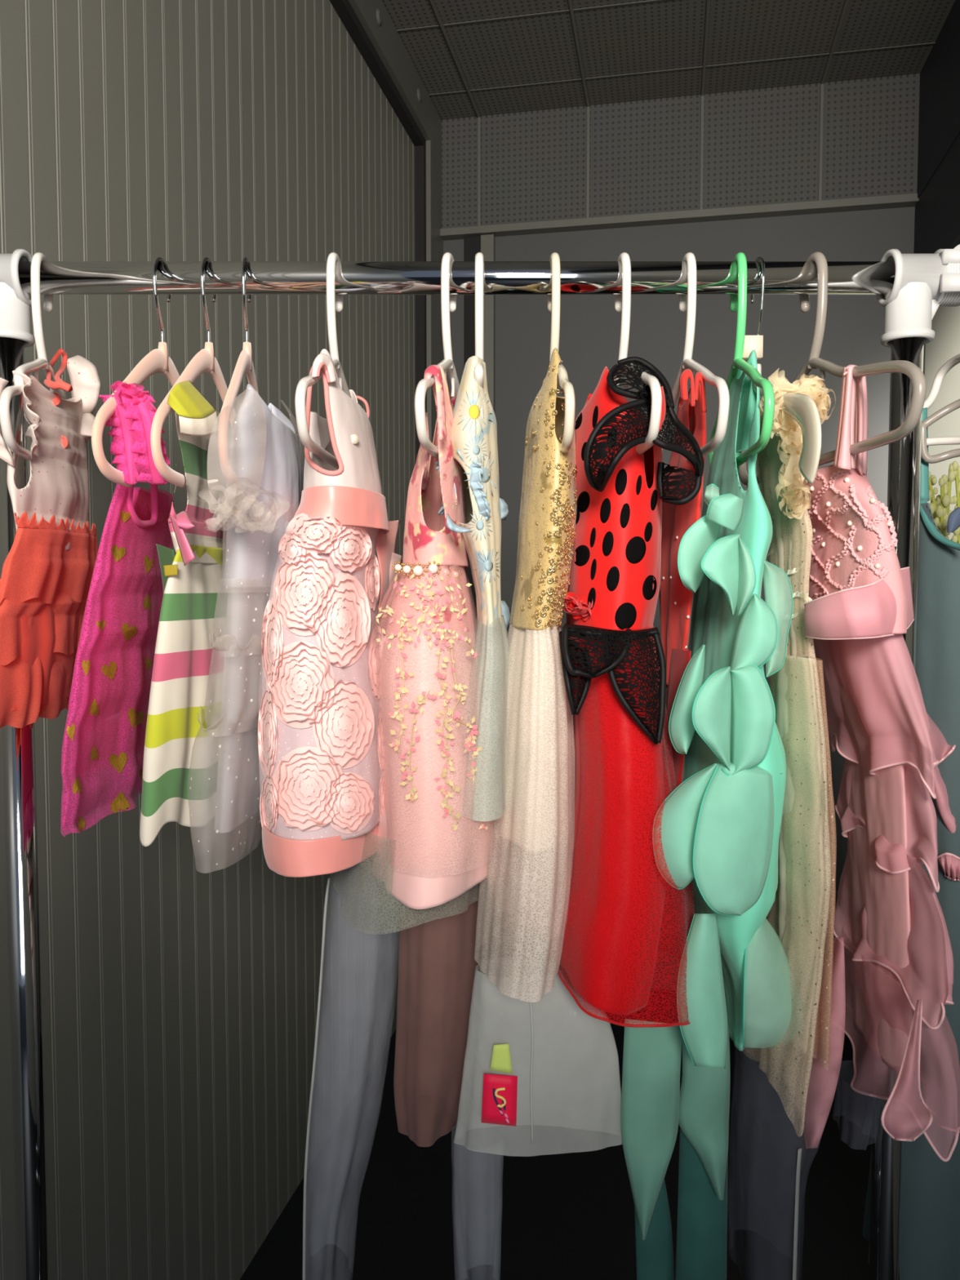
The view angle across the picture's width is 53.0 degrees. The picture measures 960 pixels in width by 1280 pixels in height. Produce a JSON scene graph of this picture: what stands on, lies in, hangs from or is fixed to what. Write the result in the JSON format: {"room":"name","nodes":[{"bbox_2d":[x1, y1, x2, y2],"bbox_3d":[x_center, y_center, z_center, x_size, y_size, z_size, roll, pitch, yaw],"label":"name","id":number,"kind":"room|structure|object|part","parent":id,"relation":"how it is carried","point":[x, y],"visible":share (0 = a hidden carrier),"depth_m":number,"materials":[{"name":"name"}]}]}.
{"room":"dressing room","nodes":[
{"label":"dressing room","id":0,"kind":"room"},
{"bbox_2d":[0,0,416,1279],"bbox_3d":[-0.563,-0.166,1.261,0.002,2.850,4.068,1,3,11],"label":"wall","id":1,"kind":"structure","parent":0,"point":[180,989],"depth_m":1.64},
{"bbox_2d":[329,0,426,457],"bbox_3d":[-0.564,-0.096,1.179,0.029,2.720,3.898,1,3,11],"label":"trim","id":2,"kind":"structure","parent":1,"relation":"attached to","point":[344,9],"depth_m":2.95,"materials":[{"name":"black metal"}]},
{"bbox_2d":[348,0,443,458],"bbox_3d":[-0.537,-0.164,1.255,0.051,2.848,4.066,1,3,11],"label":"trim","id":3,"kind":"structure","parent":1,"relation":"attached to","point":[373,15],"depth_m":2.98,"materials":[{"name":"grey paint"}]},
{"bbox_2d":[240,980,874,1279],"bbox_3d":[0.018,1.509,-2.897,14.800,0.030,12.168,1,3,11],"label":"floor","id":4,"kind":"structure","parent":0,"point":[375,1203],"depth_m":2.10,"materials":[{"name":"black"}]},
{"bbox_2d":[0,244,959,1279],"bbox_3d":[0.056,0.452,0.951,1.135,1.647,0.493,0,3,0],"label":"rack","id":5,"kind":"object","parent":4,"relation":"on","point":[911,288],"visible":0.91,"depth_m":0.90,"materials":[{"name":"silver metal"}]},
{"bbox_3d":[-0.446,0.447,0.950,0.028,1.542,0.028,0,3,0],"label":"post","id":6,"kind":"part","parent":5,"relation":"part of","materials":[{"name":"silver metal"}]},
{"bbox_2d":[0,252,67,460],"bbox_3d":[-0.413,-0.264,0.911,0.008,0.200,0.246,-1,3,-9],"label":"hanger","id":7,"kind":"object","parent":5,"relation":"hanging from","point":[42,362],"visible":0.6,"depth_m":0.88,"materials":[{"name":"white plastic"}]},
{"bbox_3d":[-0.413,-0.215,0.913,0.008,0.102,0.246,-1,3,-9],"label":"frame","id":8,"kind":"part","parent":7,"relation":"part of","materials":[{"name":"white plastic"}]},
{"bbox_2d":[0,348,100,728],"bbox_3d":[-0.406,-0.107,0.919,0.076,0.371,0.212,0,3,0],"label":"dress","id":9,"kind":"object","parent":7,"relation":"hanging from","point":[47,570],"visible":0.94,"depth_m":0.89,"materials":[{"name":"fabric"}]},
{"bbox_2d":[60,381,173,836],"bbox_3d":[-0.336,-0.025,0.906,0.102,0.385,0.274,-1,3,-16],"label":"dress","id":10,"kind":"object","parent":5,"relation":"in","point":[109,717],"visible":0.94,"depth_m":0.87,"materials":[{"name":"pink fabric"}]},
{"bbox_2d":[91,257,179,488],"bbox_3d":[-0.300,-0.248,0.912,0.008,0.223,0.310,0,3,2],"label":"hanger","id":11,"kind":"object","parent":5,"relation":"hanging from","point":[157,360],"visible":0.66,"depth_m":0.84,"materials":[{"name":"beige plastic"}]},
{"bbox_3d":[-0.300,-0.209,0.914,0.008,0.145,0.310,0,3,2],"label":"frame","id":12,"kind":"part","parent":11,"relation":"part of","materials":[{"name":"plastic"}]},
{"bbox_2d":[139,380,228,846],"bbox_3d":[-0.273,-0.029,0.911,0.077,0.398,0.258,-1,3,-12],"label":"dress","id":13,"kind":"object","parent":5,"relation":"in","point":[178,748],"visible":0.77,"depth_m":0.86,"materials":[{"name":"fabric"}]},
{"bbox_2d":[150,257,235,488],"bbox_3d":[-0.256,-0.248,0.912,0.008,0.223,0.310,0,3,1],"label":"hanger","id":14,"kind":"object","parent":5,"relation":"hanging from","point":[205,361],"visible":0.62,"depth_m":0.86,"materials":[{"name":"beige plastic"}]},
{"bbox_3d":[-0.256,-0.209,0.914,0.008,0.145,0.310,0,3,1],"label":"frame","id":15,"kind":"part","parent":14,"relation":"part of","materials":[{"name":"plastic"}]},
{"bbox_2d":[217,257,258,486],"bbox_3d":[-0.220,-0.248,0.912,0.008,0.223,0.310,0,3,-6],"label":"hanger","id":16,"kind":"object","parent":5,"relation":"hanging from","point":[244,364],"visible":0.67,"depth_m":0.82,"materials":[{"name":"beige plastic"}]},
{"bbox_3d":[-0.220,-0.209,0.914,0.008,0.145,0.310,0,3,-6],"label":"frame","id":17,"kind":"part","parent":16,"relation":"part of","materials":[{"name":"plastic"}]},
{"bbox_2d":[189,383,302,865],"bbox_3d":[-0.218,-0.027,0.896,0.102,0.449,0.313,0,3,-8],"label":"dress","id":18,"kind":"object","parent":16,"relation":"hanging from","point":[264,458],"visible":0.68,"depth_m":0.86,"materials":[{"name":"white fabric"}]},
{"bbox_2d":[294,252,351,469],"bbox_3d":[-0.137,-0.264,0.911,0.008,0.200,0.310,0,3,2],"label":"hanger","id":19,"kind":"object","parent":5,"relation":"hanging from","point":[335,302],"visible":0.65,"depth_m":0.88,"materials":[{"name":"white plastic"}]},
{"bbox_3d":[-0.137,-0.215,0.913,0.008,0.102,0.310,0,3,2],"label":"frame","id":20,"kind":"part","parent":19,"relation":"part of","materials":[{"name":"white plastic"}]},
{"bbox_2d":[257,348,403,877],"bbox_3d":[-0.145,-0.029,0.921,0.126,0.454,0.260,0,3,0],"label":"dress","id":21,"kind":"object","parent":19,"relation":"hanging from","point":[319,749],"visible":0.93,"depth_m":0.82,"materials":[{"name":"pink fabric"},{"name":"pale lilac tulle"},{"name":"pink satin"}]},
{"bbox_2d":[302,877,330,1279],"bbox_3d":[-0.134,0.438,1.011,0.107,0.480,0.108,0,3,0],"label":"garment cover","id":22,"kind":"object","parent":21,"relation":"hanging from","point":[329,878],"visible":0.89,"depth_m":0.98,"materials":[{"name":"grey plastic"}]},
{"bbox_2d":[414,252,466,476],"bbox_3d":[-0.029,-0.264,0.911,0.008,0.200,0.300,0,3,7],"label":"hanger","id":23,"kind":"object","parent":5,"relation":"hanging from","point":[448,302],"visible":0.66,"depth_m":0.88,"materials":[{"name":"white plastic"}]},
{"bbox_2d":[333,364,493,934],"bbox_3d":[-0.065,0.000,0.939,0.169,0.509,0.299,0,3,0],"label":"dress","id":24,"kind":"object","parent":23,"relation":"hanging from","point":[428,855],"visible":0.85,"depth_m":0.83,"materials":[{"name":"pink fabric"}]},
{"bbox_2d":[393,884,479,1146],"bbox_3d":[-0.043,0.334,0.994,0.089,0.332,0.100,0,3,0],"label":"pants","id":25,"kind":"object","parent":24,"relation":"hanging from","point":[436,1015],"visible":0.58,"depth_m":0.95,"materials":[{"name":"pink fabric"}]},
{"bbox_3d":[-0.029,-0.215,0.913,0.008,0.102,0.300,0,3,7],"label":"frame","id":26,"kind":"part","parent":23,"relation":"part of","materials":[{"name":"white plastic"}]},
{"bbox_3d":[0.049,-0.341,0.906,1.092,0.030,0.030,0,3,0],"label":"rail","id":27,"kind":"part","parent":5,"relation":"part of","materials":[{"name":"silver metal"}]},
{"bbox_2d":[474,252,484,419],"bbox_3d":[-0.001,-0.264,0.911,0.009,0.200,0.160,0,3,1],"label":"hanger","id":28,"kind":"object","parent":5,"relation":"hanging from","point":[478,368],"visible":0.56,"depth_m":0.89,"materials":[{"name":"white plastic"}]},
{"bbox_2d":[435,355,511,821],"bbox_3d":[-0.002,-0.054,0.923,0.076,0.401,0.244,0,3,0],"label":"dress","id":29,"kind":"object","parent":28,"relation":"hanging from","point":[473,438],"visible":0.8,"depth_m":0.84,"materials":[{"name":"beige fabric"}]},
{"bbox_3d":[-0.001,-0.215,0.913,0.009,0.102,0.160,0,3,0],"label":"frame","id":30,"kind":"part","parent":28,"relation":"part of","materials":[{"name":"white plastic"}]},
{"bbox_2d":[547,252,575,453],"bbox_3d":[0.070,-0.264,0.911,0.009,0.200,0.280,0,3,-1],"label":"hanger","id":31,"kind":"object","parent":5,"relation":"hanging from","point":[553,300],"visible":0.52,"depth_m":0.88,"materials":[{"name":"beige plastic"}]},
{"bbox_2d":[474,347,577,1002],"bbox_3d":[0.045,0.022,0.943,0.099,0.564,0.264,0,3,0],"label":"dress","id":32,"kind":"object","parent":31,"relation":"hanging from","point":[531,840],"visible":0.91,"depth_m":0.84,"materials":[{"name":"cream sheer tulle fabric"},{"name":"gold fabric"}]},
{"bbox_2d":[453,964,622,1156],"bbox_3d":[0.056,0.399,0.926,0.163,0.171,0.056,0,3,0],"label":"skirt","id":33,"kind":"object","parent":32,"relation":"hanging from","point":[504,1083],"visible":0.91,"depth_m":0.91,"materials":[{"name":"white fabric"}]},
{"bbox_3d":[0.070,-0.215,0.913,0.008,0.102,0.280,0,3,-1],"label":"frame","id":34,"kind":"part","parent":31,"relation":"part of","materials":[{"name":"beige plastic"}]},
{"bbox_2d":[550,356,704,1027],"bbox_3d":[0.142,0.046,0.915,0.154,0.589,0.280,0,3,0],"label":"dress","id":35,"kind":"object","parent":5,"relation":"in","point":[613,658],"visible":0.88,"depth_m":0.83,"materials":[{"name":"red fabric"}]},
{"bbox_2d":[613,252,662,454],"bbox_3d":[0.134,-0.264,0.911,0.008,0.200,0.320,0,3,-2],"label":"hanger","id":36,"kind":"object","parent":5,"relation":"hanging from","point":[622,302],"visible":0.58,"depth_m":0.88,"materials":[{"name":"white plastic"}]},
{"bbox_3d":[0.134,-0.215,0.913,0.008,0.102,0.320,0,3,-2],"label":"frame","id":37,"kind":"part","parent":36,"relation":"part of","materials":[{"name":"white plastic"}]},
{"bbox_2d":[657,252,729,480],"bbox_3d":[0.196,-0.264,0.911,0.008,0.200,0.310,0,3,1],"label":"hanger","id":38,"kind":"object","parent":5,"relation":"hanging from","point":[687,303],"visible":0.66,"depth_m":0.88,"materials":[{"name":"white plastic"}]},
{"bbox_2d":[658,368,706,797],"bbox_3d":[0.194,-0.046,0.928,0.035,0.402,0.198,0,3,3],"label":"dress","id":39,"kind":"object","parent":38,"relation":"hanging from","point":[675,599],"visible":0.59,"depth_m":0.91,"materials":[{"name":"red fabric"}]},
{"bbox_3d":[0.196,-0.215,0.913,0.008,0.102,0.310,0,3,1],"label":"frame","id":40,"kind":"part","parent":38,"relation":"part of","materials":[{"name":"white plastic"}]},
{"bbox_2d":[620,349,804,1239],"bbox_3d":[0.213,0.210,0.919,0.161,0.950,0.250,-1,3,-12],"label":"dress","id":41,"kind":"object","parent":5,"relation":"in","point":[720,827],"visible":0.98,"depth_m":0.84,"materials":[{"name":"green fabric"}]},
{"bbox_2d":[708,252,774,468],"bbox_3d":[0.244,-0.264,0.911,0.008,0.200,0.300,0,3,5],"label":"hanger","id":42,"kind":"object","parent":5,"relation":"hanging from","point":[738,302],"visible":0.74,"depth_m":0.88,"materials":[{"name":"green plastic"}]},
{"bbox_3d":[0.244,-0.215,0.913,0.008,0.102,0.300,0,3,5],"label":"frame","id":43,"kind":"part","parent":42,"relation":"part of","materials":[{"name":"green plastic"}]},
{"bbox_2d":[742,257,822,484],"bbox_3d":[0.256,-0.246,0.903,0.019,0.228,0.318,0,3,-1],"label":"wire hanger","id":44,"kind":"object","parent":5,"relation":"hanging from","point":[802,408],"visible":0.61,"depth_m":0.78,"materials":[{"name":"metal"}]},
{"bbox_3d":[0.262,-0.196,0.905,0.008,0.127,0.318,0,3,-1],"label":"frame","id":45,"kind":"part","parent":44,"relation":"part of","materials":[{"name":"beige plastic"}]},
{"bbox_2d":[742,368,836,1136],"bbox_3d":[0.282,0.090,0.903,0.076,0.658,0.205,0,3,0],"label":"dress","id":46,"kind":"object","parent":44,"relation":"hanging from","point":[803,895],"visible":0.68,"depth_m":0.85,"materials":[{"name":"beige fabric"}]},
{"bbox_3d":[0.286,-0.076,0.911,0.009,0.030,0.084,0,3,-6],"label":"waist trim","id":47,"kind":"part","parent":46,"relation":"part of","materials":[{"name":"beige fabric"}]},
{"bbox_2d":[792,1147,802,1279],"bbox_3d":[0.301,0.523,0.974,0.090,0.240,0.131,0,3,0],"label":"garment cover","id":48,"kind":"object","parent":46,"relation":"hanging from","point":[799,1154],"visible":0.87,"depth_m":0.92,"materials":[{"name":"grey plastic"}]},
{"bbox_3d":[0.291,-0.032,0.888,0.006,0.028,0.047,-1,3,-19],"label":"waist trim","id":49,"kind":"part","parent":46,"relation":"part of","materials":[{"name":"beige fabric"}]},
{"bbox_2d":[738,251,926,485],"bbox_3d":[0.314,-0.264,0.911,0.010,0.201,0.411,0,3,-3],"label":"hanger","id":50,"kind":"object","parent":5,"relation":"hanging from","point":[915,374],"visible":0.77,"depth_m":0.82,"materials":[{"name":"beige plastic"}]},
{"bbox_3d":[0.314,-0.215,0.913,0.009,0.103,0.411,0,3,-3],"label":"frame","id":51,"kind":"part","parent":50,"relation":"part of","materials":[{"name":"beige plastic"}]},
{"bbox_2d":[803,364,959,1161],"bbox_3d":[0.387,0.117,0.928,0.169,0.728,0.342,2,4,28],"label":"dress","id":52,"kind":"object","parent":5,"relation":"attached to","point":[889,915],"visible":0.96,"depth_m":0.86,"materials":[{"name":"pink fabric"}]},
{"bbox_3d":[0.342,-0.032,0.834,0.108,0.063,0.088,0,3,0],"label":"sash","id":53,"kind":"part","parent":52,"relation":"part of","materials":[{"name":"pink fabric"}]},
{"bbox_3d":[0.404,0.447,0.950,0.028,1.542,0.028,0,3,0],"label":"post","id":54,"kind":"part","parent":5,"relation":"part of","materials":[{"name":"silver metal"}]},
{"bbox_2d":[920,399,959,463],"bbox_3d":[0.528,-0.275,0.967,0.052,0.182,0.160,-2,4,-31],"label":"hanger","id":55,"kind":"object","parent":5,"relation":"hanging from","point":[925,455],"visible":0.84,"depth_m":1.02,"materials":[{"name":"beige plastic"}]},
{"bbox_2d":[928,460,959,543],"bbox_3d":[0.774,0.479,1.556,0.187,1.529,0.220,0,3,0],"label":"dress","id":56,"kind":"object","parent":55,"relation":"hanging from","point":[947,521],"visible":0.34,"depth_m":1.50,"materials":[{"name":"fabric"}]},
{"bbox_3d":[0.745,0.014,1.563,0.028,0.499,0.054,-2,4,-38],"label":"stem","id":57,"kind":"part","parent":56,"relation":"part of","materials":[{"name":"green fabric"}]},
{"bbox_3d":[0.747,0.000,1.521,0.113,0.530,0.024,0,3,0],"label":"stem","id":58,"kind":"part","parent":56,"relation":"part of","materials":[{"name":"green fabric"}]},
{"bbox_3d":[0.745,0.003,1.523,0.070,0.524,0.048,0,3,0],"label":"stem","id":59,"kind":"part","parent":56,"relation":"part of","materials":[{"name":"green fabric"}]},
{"bbox_3d":[0.738,0.016,1.536,0.029,0.497,0.063,3,4,39],"label":"stem","id":60,"kind":"part","parent":56,"relation":"part of","materials":[{"name":"green fabric"}]},
{"bbox_3d":[0.747,-0.011,1.553,0.027,0.549,0.029,0,3,0],"label":"stem","id":61,"kind":"part","parent":56,"relation":"part of","materials":[{"name":"green fabric"}]},
{"bbox_3d":[0.778,0.024,1.544,0.061,0.480,0.026,1,3,19],"label":"stem","id":62,"kind":"part","parent":56,"relation":"part of","materials":[{"name":"green fabric"}]},
{"bbox_3d":[0.771,-0.010,1.549,0.042,0.548,0.036,0,3,0],"label":"stem","id":63,"kind":"part","parent":56,"relation":"part of","materials":[{"name":"fabric"}]},
{"bbox_2d":[923,353,959,445],"bbox_3d":[0.499,-0.277,0.969,0.042,0.179,0.163,-1,3,-15],"label":"hanger","id":64,"kind":"object","parent":5,"relation":"hanging from","point":[949,364],"visible":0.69,"depth_m":1.02,"materials":[{"name":"white plastic"}]},
{"bbox_2d":[862,407,959,1279],"bbox_3d":[0.599,0.224,1.055,0.327,0.948,0.184,0,3,0],"label":"gown","id":65,"kind":"object","parent":64,"relation":"hanging from","point":[930,1248],"visible":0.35,"depth_m":1.02,"materials":[{"name":"teal fabric"}]},
{"bbox_2d":[382,0,955,119],"bbox_3d":[0.908,-1.572,0.889,3.737,0.001,4.576,0,3,0],"label":"ceiling","id":66,"kind":"structure","parent":0,"point":[664,34],"depth_m":2.71,"materials":[{"name":"tile"}]},
{"bbox_2d":[443,206,915,1004],"bbox_3d":[0.588,-0.269,3.103,1.535,2.850,0.001,1,3,11],"label":"wall","id":67,"kind":"structure","parent":0,"point":[589,337],"depth_m":3.05,"materials":[{"name":"grey paint"}]},
{"bbox_2d":[463,236,480,972],"bbox_3d":[-0.022,-0.086,3.228,0.060,2.472,0.011,1,3,11],"label":"trim","id":68,"kind":"structure","parent":67,"relation":"attached to","point":[472,246],"depth_m":3.17,"materials":[{"name":"black"}]},
{"bbox_2d":[480,234,495,974],"bbox_3d":[0.026,-0.084,3.210,0.043,2.470,0.029,1,3,11],"label":"trim","id":69,"kind":"structure","parent":67,"relation":"attached to","point":[487,242],"depth_m":3.14,"materials":[{"name":"grey paint"}]},
{"bbox_2d":[441,73,919,228],"bbox_3d":[0.569,-1.511,3.015,1.505,0.360,0.001,1,3,11],"label":"wall panel","id":70,"kind":"object","parent":67,"relation":"attached to","point":[762,146],"depth_m":3.00,"materials":[{"name":"metal"}]},
{"bbox_2d":[913,0,959,253],"bbox_3d":[0.936,-1.257,0.901,0.054,0.630,4.068,1,3,11],"label":"wall","id":71,"kind":"structure","parent":0,"point":[937,209],"depth_m":2.62,"materials":[{"name":"grey paint"}]},
{"bbox_2d":[396,0,935,240],"bbox_3d":[0.918,-1.383,0.897,2.980,0.378,4.068,1,3,11],"label":"metal frame","id":72,"kind":"structure","parent":71,"relation":"attached to","point":[910,200],"depth_m":2.96,"materials":[{"name":"grey paint"}]},
{"bbox_2d":[923,344,925,376],"bbox_3d":[1.344,0.055,2.950,0.025,2.220,0.040,1,3,11],"label":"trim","id":73,"kind":"structure","parent":71,"relation":"attached to","point":[924,345],"depth_m":2.88,"materials":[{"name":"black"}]},
{"bbox_2d":[924,305,959,540],"bbox_3d":[0.953,0.167,0.957,0.030,2.220,4.028,1,3,11],"label":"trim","id":74,"kind":"structure","parent":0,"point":[945,322],"depth_m":2.67,"materials":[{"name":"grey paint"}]}
]}

